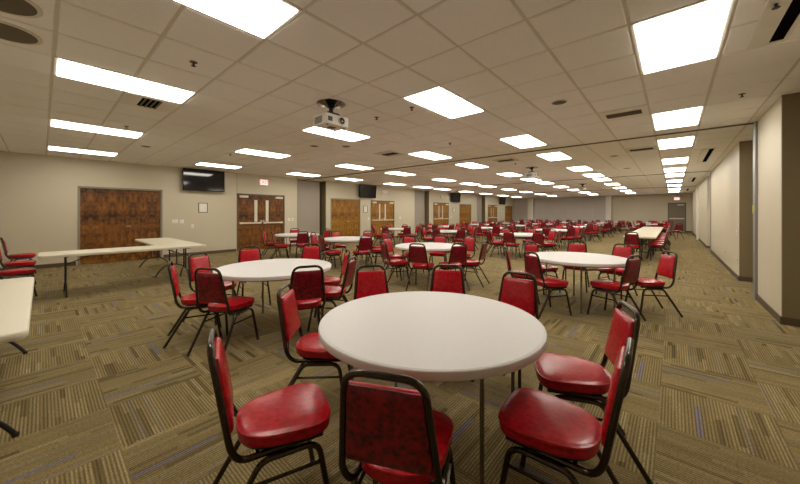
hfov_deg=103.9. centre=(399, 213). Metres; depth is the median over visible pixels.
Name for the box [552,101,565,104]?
grille
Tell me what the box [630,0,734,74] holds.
recessed light
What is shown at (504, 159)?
ceiling vent
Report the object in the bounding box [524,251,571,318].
banquet chair
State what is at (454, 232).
round table
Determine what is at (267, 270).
round table
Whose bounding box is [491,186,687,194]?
trim
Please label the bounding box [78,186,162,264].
door
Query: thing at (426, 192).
trim
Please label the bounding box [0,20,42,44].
ceiling speaker
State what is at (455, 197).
television
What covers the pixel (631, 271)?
banquet chair
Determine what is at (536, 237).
banquet chair
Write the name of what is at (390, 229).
round table
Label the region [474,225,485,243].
banquet chair
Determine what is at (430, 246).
round table
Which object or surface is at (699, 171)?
trim
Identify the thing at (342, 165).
recessed light
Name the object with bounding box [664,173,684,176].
recessed light
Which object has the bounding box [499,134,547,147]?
recessed light
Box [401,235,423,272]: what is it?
banquet chair
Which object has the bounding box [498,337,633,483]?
banquet chair
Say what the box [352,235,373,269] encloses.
banquet chair
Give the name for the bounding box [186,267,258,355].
banquet chair
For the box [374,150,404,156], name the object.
ceiling vent
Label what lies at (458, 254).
banquet chair
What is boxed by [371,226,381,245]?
banquet chair
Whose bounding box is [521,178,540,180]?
recessed light
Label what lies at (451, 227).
banquet chair
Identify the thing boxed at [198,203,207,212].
picture frame
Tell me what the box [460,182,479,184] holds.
recessed light
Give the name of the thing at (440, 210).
door
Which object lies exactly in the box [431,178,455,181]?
recessed light
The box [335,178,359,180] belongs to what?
recessed light
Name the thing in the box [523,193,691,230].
wall
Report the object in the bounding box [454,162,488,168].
recessed light
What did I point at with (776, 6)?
sprinkler
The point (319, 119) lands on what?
vent grille
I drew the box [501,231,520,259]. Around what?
banquet chair
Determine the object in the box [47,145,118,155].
recessed light
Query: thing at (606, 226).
banquet chair
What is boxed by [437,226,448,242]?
banquet chair
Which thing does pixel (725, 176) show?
wall
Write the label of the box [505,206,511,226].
door
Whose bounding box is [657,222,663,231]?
banquet chair
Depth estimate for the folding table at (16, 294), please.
2.27 m
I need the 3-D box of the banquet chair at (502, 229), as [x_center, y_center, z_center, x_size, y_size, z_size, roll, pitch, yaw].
[3.991,0.982,11.534,0.433,0.886,0.554,0,0,-7]
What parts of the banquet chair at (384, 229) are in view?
panel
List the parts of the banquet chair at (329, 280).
seat, frame, backrest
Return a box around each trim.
[305,122,753,179]
[320,181,325,237]
[417,171,708,189]
[425,191,428,229]
[482,196,484,223]
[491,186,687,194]
[528,198,533,220]
[606,196,610,220]
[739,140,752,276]
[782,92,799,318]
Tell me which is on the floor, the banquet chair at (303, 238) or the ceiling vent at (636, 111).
the banquet chair at (303, 238)
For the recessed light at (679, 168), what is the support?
in the ceiling
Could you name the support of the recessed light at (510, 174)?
in the ceiling
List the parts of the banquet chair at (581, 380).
leg, leg, seat, frame, leg, leg, backrest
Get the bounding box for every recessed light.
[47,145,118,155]
[49,119,144,137]
[53,56,196,103]
[173,0,301,39]
[194,162,239,168]
[234,148,291,157]
[286,172,320,176]
[302,126,370,141]
[335,164,372,169]
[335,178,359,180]
[384,183,405,184]
[386,171,415,175]
[402,85,484,118]
[409,151,452,159]
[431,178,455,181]
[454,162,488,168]
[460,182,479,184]
[498,172,522,176]
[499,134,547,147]
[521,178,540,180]
[535,182,554,183]
[537,151,571,160]
[567,166,592,170]
[582,173,603,176]
[593,178,611,180]
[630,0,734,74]
[651,105,704,129]
[657,135,695,148]
[661,157,689,164]
[663,167,686,171]
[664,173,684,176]
[666,180,682,182]
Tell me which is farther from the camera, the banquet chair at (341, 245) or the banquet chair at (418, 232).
the banquet chair at (418, 232)
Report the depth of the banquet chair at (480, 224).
16.53 m
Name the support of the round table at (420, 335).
on the floor
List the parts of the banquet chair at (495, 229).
panel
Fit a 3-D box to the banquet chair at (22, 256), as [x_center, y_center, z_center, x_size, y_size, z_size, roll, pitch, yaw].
[-8.921,0.982,7.305,0.433,0.886,0.554,0,0,35]
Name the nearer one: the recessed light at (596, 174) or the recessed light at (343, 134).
the recessed light at (343, 134)
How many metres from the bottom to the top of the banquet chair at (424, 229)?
0.886 m
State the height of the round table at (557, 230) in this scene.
0.740 m
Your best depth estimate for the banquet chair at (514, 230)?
17.68 m
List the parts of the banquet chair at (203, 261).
backrest, frame, seat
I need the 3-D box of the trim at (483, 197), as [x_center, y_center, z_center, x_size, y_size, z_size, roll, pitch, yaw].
[7.097,-0.098,27.711,0.936,2.855,0.021,0,0,41]
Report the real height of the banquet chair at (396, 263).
0.886 m
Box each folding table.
[0,277,34,437]
[38,243,205,297]
[135,238,194,276]
[623,233,657,260]
[633,231,659,254]
[635,229,660,243]
[640,228,662,240]
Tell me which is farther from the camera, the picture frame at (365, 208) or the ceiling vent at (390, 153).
the picture frame at (365, 208)
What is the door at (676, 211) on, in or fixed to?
in the wall at (644, 208)
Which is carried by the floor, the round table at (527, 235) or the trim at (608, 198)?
the round table at (527, 235)
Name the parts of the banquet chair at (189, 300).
backrest, leg, leg, frame, seat, leg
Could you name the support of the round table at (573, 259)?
on the floor
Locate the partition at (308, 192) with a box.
[297,180,319,243]
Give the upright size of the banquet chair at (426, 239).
0.886 m
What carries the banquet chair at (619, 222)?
on the floor
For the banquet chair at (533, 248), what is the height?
0.886 m
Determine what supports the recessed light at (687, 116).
in the ceiling
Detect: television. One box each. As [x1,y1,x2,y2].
[182,168,224,191]
[359,184,376,197]
[451,193,460,201]
[499,197,505,203]
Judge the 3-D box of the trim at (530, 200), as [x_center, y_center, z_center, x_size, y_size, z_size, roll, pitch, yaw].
[13.057,-0.050,31.180,0.530,2.960,0.448,0,0,41]
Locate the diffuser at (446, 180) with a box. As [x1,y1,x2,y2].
[432,179,454,181]
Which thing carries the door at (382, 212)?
in the wall at (39, 193)
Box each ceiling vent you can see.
[119,92,180,112]
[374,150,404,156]
[492,158,519,162]
[598,104,648,121]
[625,145,657,152]
[688,177,696,181]
[696,147,716,162]
[746,0,799,48]
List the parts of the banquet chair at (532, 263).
panel, frame, leg, seat, leg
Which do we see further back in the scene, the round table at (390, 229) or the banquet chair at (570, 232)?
the round table at (390, 229)
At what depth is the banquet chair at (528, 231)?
11.42 m
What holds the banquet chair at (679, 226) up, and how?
on the floor
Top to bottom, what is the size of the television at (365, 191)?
0.702 m
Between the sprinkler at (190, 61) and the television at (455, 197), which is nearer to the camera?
the sprinkler at (190, 61)
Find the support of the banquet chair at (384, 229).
on the floor
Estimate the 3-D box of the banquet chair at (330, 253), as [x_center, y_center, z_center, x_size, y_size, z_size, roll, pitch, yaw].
[-1.786,0.982,7.945,0.554,0.886,0.433,0,0,-37]
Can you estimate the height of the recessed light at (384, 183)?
0.019 m
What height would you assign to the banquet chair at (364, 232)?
0.886 m
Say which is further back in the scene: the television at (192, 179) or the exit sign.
the exit sign
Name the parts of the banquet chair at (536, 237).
panel, frame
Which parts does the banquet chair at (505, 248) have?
frame, seat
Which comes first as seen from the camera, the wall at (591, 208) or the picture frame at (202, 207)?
the picture frame at (202, 207)
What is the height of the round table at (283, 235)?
0.740 m
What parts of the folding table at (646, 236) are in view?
leg frame, leg frame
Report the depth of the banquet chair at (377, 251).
8.32 m
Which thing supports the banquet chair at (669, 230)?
on the floor
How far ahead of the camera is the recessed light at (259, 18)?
2.37 m
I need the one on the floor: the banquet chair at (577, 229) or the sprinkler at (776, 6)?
the banquet chair at (577, 229)
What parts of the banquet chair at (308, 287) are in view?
panel, frame, seat, leg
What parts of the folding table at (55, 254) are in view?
leg frame, leg frame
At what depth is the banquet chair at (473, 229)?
12.80 m
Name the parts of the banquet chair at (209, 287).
leg, panel, frame, leg, seat, leg, leg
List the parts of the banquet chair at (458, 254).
seat, frame, panel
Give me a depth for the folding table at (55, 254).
5.85 m
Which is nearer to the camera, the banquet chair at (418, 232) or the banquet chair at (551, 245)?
the banquet chair at (551, 245)
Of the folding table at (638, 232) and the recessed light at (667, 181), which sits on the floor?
the folding table at (638, 232)
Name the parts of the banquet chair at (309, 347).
backrest, leg, leg, frame, seat, leg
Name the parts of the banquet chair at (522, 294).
backrest, frame, leg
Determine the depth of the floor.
2.73 m
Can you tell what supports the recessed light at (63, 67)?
in the ceiling
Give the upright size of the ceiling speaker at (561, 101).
0.018 m
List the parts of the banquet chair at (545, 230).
panel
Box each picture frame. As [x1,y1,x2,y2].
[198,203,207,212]
[363,206,367,212]
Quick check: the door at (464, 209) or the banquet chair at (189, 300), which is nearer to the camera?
the banquet chair at (189, 300)
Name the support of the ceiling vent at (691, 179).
in the ceiling
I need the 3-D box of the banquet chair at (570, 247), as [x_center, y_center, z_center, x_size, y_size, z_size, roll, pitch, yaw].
[3.327,0.982,5.931,0.433,0.886,0.554,0,0,35]
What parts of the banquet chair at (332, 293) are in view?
leg, seat, frame, panel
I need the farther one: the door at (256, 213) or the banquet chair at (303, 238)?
the door at (256, 213)
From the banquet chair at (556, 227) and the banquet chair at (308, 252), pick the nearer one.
the banquet chair at (308, 252)
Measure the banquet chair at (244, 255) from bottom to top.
0.897 m
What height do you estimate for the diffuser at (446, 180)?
0.018 m
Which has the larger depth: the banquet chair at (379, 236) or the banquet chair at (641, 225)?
the banquet chair at (641, 225)
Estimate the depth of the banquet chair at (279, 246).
9.54 m
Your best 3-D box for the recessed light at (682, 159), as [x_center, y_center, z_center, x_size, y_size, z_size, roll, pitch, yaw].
[7.998,-1.528,9.106,0.598,0.019,1.208,0,0,41]
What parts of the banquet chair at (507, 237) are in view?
panel, frame, seat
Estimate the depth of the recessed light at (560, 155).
8.34 m
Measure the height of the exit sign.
0.240 m
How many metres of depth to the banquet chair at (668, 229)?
11.04 m
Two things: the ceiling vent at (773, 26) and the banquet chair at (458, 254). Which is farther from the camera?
the banquet chair at (458, 254)
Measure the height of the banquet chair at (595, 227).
0.886 m
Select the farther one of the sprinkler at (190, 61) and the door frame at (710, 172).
the door frame at (710, 172)
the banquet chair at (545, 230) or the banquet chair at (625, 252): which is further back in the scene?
the banquet chair at (545, 230)
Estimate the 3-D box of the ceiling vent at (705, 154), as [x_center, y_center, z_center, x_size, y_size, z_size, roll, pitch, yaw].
[8.107,-1.526,8.321,0.245,0.014,2.600,0,0,41]
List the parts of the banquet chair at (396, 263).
panel, leg, frame, seat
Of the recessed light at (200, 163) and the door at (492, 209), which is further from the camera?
the door at (492, 209)
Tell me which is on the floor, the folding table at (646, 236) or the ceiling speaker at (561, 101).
the folding table at (646, 236)
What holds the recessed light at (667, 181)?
in the ceiling
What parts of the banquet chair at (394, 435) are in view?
leg, panel, backrest, seat, leg, leg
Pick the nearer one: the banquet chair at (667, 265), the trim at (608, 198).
the banquet chair at (667, 265)
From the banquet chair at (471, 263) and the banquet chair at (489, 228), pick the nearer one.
the banquet chair at (471, 263)
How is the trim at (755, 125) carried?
attached to the wall at (725, 176)
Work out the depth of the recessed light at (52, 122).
5.59 m
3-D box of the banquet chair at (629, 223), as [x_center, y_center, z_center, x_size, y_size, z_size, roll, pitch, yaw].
[15.548,0.982,20.878,0.554,0.886,0.433,0,0,6]
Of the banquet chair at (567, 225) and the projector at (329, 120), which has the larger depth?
the banquet chair at (567, 225)
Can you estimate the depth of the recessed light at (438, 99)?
4.29 m
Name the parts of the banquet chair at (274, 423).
backrest, leg, leg, seat, leg, leg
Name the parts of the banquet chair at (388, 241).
backrest, seat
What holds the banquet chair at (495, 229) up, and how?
on the floor
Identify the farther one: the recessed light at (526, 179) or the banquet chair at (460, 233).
the recessed light at (526, 179)
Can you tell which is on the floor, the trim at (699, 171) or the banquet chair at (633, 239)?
the banquet chair at (633, 239)
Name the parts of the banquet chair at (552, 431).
leg, leg, seat, leg, leg, backrest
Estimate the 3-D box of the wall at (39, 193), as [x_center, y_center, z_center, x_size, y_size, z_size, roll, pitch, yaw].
[0.467,-0.077,20.237,1.100,3.015,34.100,0,0,41]
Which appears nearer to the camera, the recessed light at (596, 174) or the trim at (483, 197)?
the recessed light at (596, 174)
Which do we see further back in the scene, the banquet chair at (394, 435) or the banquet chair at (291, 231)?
the banquet chair at (291, 231)
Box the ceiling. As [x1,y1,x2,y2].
[0,0,799,198]
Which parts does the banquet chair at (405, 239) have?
backrest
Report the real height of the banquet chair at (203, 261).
0.897 m
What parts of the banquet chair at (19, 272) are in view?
frame, seat, leg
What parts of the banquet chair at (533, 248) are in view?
backrest, frame, seat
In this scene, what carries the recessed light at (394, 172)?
in the ceiling
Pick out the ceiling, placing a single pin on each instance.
(511, 59)
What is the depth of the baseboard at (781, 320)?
4.73 m
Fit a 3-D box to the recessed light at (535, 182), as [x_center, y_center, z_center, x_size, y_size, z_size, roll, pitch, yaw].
[7.256,-1.528,15.675,0.598,0.019,1.208,0,0,41]
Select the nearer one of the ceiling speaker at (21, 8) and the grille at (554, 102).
the ceiling speaker at (21, 8)
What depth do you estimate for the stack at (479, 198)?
27.09 m
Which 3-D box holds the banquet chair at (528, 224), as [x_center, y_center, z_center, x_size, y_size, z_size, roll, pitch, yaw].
[7.175,0.982,17.616,0.433,0.886,0.554,0,0,-4]
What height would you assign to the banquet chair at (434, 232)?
0.886 m
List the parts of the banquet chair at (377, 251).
seat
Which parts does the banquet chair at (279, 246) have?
frame, seat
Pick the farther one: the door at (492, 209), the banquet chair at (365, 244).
the door at (492, 209)
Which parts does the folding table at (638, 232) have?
leg frame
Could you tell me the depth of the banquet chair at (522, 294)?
2.82 m
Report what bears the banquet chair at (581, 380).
on the floor
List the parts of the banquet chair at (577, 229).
backrest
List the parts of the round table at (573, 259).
leg frame, under frame, leg frame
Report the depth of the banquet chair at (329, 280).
4.53 m
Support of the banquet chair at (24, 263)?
on the floor
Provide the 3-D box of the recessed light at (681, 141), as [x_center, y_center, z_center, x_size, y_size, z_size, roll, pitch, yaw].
[5.992,-1.528,6.809,0.598,0.019,1.208,0,0,41]
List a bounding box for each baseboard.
[0,227,504,270]
[692,232,799,326]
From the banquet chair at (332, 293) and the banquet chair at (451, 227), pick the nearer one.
the banquet chair at (332, 293)
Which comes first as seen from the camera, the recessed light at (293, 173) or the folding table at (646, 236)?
the folding table at (646, 236)
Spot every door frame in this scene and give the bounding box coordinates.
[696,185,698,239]
[710,172,710,251]
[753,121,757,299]
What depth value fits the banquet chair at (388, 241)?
7.25 m
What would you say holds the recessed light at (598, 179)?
in the ceiling
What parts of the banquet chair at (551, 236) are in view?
backrest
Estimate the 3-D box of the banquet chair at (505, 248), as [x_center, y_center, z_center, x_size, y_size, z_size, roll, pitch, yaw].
[1.975,0.982,5.135,0.554,0.886,0.433,0,0,14]
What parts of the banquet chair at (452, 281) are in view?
backrest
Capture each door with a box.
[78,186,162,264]
[237,193,284,250]
[331,198,359,236]
[371,200,393,238]
[433,202,448,229]
[459,204,470,227]
[488,205,496,226]
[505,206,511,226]
[668,203,685,231]
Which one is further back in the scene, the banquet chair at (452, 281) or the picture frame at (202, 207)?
the picture frame at (202, 207)
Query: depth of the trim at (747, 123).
6.99 m
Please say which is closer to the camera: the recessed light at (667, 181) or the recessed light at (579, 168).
the recessed light at (579, 168)
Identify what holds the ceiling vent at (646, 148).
in the ceiling
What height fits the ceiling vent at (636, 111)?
0.020 m
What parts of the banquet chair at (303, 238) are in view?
panel, frame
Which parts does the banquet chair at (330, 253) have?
panel, frame, seat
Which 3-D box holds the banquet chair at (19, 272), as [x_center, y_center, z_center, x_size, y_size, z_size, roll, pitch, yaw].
[-6.536,0.982,5.260,0.433,0.886,0.554,0,0,33]
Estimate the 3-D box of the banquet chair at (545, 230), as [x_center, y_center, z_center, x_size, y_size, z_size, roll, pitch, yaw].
[6.029,0.982,12.736,0.433,0.886,0.554,0,0,41]
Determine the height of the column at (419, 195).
2.923 m
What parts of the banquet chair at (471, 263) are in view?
seat, frame, leg, panel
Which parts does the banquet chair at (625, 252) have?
seat, frame, backrest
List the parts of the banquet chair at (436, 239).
seat, backrest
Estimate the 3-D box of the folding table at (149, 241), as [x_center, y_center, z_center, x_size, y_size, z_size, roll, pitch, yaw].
[-5.994,1.060,7.929,2.440,0.740,0.760,0,0,41]
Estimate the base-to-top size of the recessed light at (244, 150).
0.019 m
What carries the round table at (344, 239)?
on the floor
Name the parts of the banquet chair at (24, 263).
frame, seat, leg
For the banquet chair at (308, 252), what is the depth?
5.64 m
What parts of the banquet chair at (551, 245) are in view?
seat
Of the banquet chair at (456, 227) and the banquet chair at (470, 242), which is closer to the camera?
the banquet chair at (470, 242)
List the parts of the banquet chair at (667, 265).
leg, seat, leg, frame, backrest, leg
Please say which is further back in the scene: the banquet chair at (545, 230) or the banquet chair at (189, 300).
the banquet chair at (545, 230)
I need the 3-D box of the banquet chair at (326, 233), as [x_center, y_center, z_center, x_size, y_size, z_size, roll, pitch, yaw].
[-2.781,0.982,11.080,0.554,0.886,0.433,0,0,-41]
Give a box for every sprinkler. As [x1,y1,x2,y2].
[189,60,197,66]
[771,2,780,9]
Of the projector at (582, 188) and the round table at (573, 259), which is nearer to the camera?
the round table at (573, 259)
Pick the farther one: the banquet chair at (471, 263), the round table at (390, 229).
the round table at (390, 229)
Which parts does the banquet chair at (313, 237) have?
backrest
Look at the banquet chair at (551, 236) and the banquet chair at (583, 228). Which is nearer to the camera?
the banquet chair at (551, 236)
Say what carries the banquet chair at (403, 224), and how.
on the floor
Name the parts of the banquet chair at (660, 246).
seat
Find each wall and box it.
[0,151,513,267]
[514,196,605,228]
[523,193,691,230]
[692,95,781,315]
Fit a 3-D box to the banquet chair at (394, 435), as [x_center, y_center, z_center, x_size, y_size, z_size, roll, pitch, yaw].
[0.002,0.987,1.289,0.438,0.897,0.562,0,0,15]
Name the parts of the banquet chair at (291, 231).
backrest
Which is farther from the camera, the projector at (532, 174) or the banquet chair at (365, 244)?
the projector at (532, 174)
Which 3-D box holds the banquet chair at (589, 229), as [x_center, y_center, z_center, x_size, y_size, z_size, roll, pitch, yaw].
[9.434,0.982,15.767,0.433,0.886,0.554,0,0,3]
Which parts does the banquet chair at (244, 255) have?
backrest, frame, leg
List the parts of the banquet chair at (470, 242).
backrest, frame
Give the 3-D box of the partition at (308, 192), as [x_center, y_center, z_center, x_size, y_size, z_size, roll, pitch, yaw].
[-4.409,-0.043,14.538,0.492,2.923,1.260,0,0,41]
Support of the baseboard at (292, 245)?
attached to the wall at (39, 193)
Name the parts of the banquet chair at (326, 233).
backrest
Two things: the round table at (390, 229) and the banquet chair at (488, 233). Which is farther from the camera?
the round table at (390, 229)
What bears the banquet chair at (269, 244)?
on the floor
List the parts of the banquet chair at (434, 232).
panel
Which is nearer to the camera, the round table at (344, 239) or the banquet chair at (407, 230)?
the round table at (344, 239)
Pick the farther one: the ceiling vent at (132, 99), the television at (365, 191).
the television at (365, 191)
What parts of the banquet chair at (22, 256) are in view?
frame, seat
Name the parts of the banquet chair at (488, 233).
panel, seat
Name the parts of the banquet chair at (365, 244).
seat, frame, panel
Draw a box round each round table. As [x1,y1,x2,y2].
[213,259,330,320]
[275,233,318,256]
[318,291,546,483]
[324,236,373,266]
[381,228,403,230]
[395,242,460,279]
[431,230,466,238]
[500,233,544,253]
[529,252,630,313]
[536,229,566,246]
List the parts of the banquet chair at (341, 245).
backrest, seat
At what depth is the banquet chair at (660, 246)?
9.65 m
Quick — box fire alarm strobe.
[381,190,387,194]
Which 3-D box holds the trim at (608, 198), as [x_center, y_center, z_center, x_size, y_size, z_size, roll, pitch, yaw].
[17.930,-0.050,26.925,0.370,2.960,0.448,0,0,41]
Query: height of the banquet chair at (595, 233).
0.886 m
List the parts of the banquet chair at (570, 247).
seat, frame, backrest, leg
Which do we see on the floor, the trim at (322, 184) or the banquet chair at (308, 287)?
the banquet chair at (308, 287)
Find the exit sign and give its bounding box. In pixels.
[259,179,267,185]
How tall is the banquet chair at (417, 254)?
0.886 m
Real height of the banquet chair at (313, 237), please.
0.886 m
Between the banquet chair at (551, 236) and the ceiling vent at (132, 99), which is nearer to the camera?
the ceiling vent at (132, 99)
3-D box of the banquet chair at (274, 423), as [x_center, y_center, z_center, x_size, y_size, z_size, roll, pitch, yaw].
[-0.636,0.987,1.508,0.562,0.897,0.438,0,0,-29]
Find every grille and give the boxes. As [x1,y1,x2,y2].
[315,115,332,123]
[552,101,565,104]
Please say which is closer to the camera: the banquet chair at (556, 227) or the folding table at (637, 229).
the folding table at (637, 229)
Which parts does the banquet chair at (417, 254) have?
leg, leg, panel, frame, seat, leg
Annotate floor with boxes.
[0,227,799,483]
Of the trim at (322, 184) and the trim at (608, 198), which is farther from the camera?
the trim at (608, 198)
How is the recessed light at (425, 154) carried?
in the ceiling
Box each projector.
[314,98,347,131]
[526,167,537,177]
[579,184,586,190]
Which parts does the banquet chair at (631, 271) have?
leg, leg, seat, leg, frame, panel, leg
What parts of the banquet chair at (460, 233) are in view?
panel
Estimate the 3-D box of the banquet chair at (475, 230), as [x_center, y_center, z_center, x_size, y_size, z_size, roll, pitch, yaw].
[2.710,0.982,12.068,0.554,0.886,0.433,0,0,28]
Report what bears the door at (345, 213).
in the wall at (39, 193)
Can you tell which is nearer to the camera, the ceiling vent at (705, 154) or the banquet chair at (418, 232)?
the ceiling vent at (705, 154)
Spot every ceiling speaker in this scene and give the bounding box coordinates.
[0,0,42,17]
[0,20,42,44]
[551,99,566,104]
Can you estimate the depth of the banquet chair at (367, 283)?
3.22 m
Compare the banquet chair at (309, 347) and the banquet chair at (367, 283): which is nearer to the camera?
the banquet chair at (309, 347)
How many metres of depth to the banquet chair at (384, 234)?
9.21 m
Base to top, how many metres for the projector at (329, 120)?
0.341 m
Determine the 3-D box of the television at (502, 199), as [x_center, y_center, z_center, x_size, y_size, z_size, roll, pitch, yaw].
[9.774,-1.230,29.900,0.204,0.722,1.250,0,0,41]
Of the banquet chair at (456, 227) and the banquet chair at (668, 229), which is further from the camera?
the banquet chair at (456, 227)
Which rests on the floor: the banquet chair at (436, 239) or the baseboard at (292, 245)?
the banquet chair at (436, 239)
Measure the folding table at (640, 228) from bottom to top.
0.730 m
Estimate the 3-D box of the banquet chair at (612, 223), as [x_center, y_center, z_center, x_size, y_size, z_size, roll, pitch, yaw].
[12.524,0.982,18.834,0.554,0.886,0.433,0,0,42]
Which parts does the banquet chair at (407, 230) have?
panel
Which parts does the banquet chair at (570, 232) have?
panel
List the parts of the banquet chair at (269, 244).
seat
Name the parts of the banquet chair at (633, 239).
panel, frame, seat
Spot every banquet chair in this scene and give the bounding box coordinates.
[0,237,35,273]
[0,251,35,284]
[0,268,37,296]
[163,261,222,348]
[183,252,239,325]
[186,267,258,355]
[207,328,330,483]
[236,246,271,304]
[261,230,279,256]
[270,231,288,258]
[277,283,349,386]
[287,265,325,350]
[289,228,301,251]
[295,231,308,258]
[301,243,320,259]
[307,256,355,331]
[310,232,331,261]
[314,249,349,316]
[315,228,329,245]
[318,235,341,266]
[330,231,346,258]
[339,369,455,483]
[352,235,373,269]
[354,264,388,299]
[356,231,374,258]
[368,232,388,261]
[370,233,391,267]
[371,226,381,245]
[380,240,409,284]
[382,226,394,245]
[382,236,408,277]
[396,224,407,242]
[399,226,410,241]
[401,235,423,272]
[406,243,433,290]
[409,226,420,242]
[420,227,433,241]
[422,226,431,241]
[428,234,446,271]
[430,264,465,293]
[432,228,440,238]
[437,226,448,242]
[439,243,469,290]
[445,224,453,239]
[450,226,462,244]
[450,236,477,272]
[451,228,464,244]
[459,241,489,287]
[461,227,476,247]
[463,228,478,250]
[471,271,538,388]
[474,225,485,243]
[479,224,486,239]
[486,230,504,256]
[487,228,504,253]
[492,225,499,239]
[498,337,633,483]
[500,228,516,251]
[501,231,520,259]
[504,246,539,304]
[510,223,518,232]
[521,228,536,252]
[522,223,531,232]
[524,242,560,294]
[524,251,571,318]
[526,231,543,251]
[534,301,653,483]
[537,229,555,251]
[541,227,552,245]
[541,231,560,251]
[555,225,563,245]
[559,227,574,247]
[562,241,589,292]
[564,226,579,245]
[566,224,577,240]
[570,227,584,243]
[580,224,593,240]
[585,225,598,239]
[587,255,646,320]
[589,224,601,240]
[595,243,637,299]
[597,223,609,236]
[602,223,613,236]
[611,221,621,233]
[624,232,642,260]
[624,250,682,316]
[627,222,638,233]
[639,222,645,228]
[646,231,667,258]
[649,230,669,254]
[651,229,669,253]
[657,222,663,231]
[669,223,683,238]

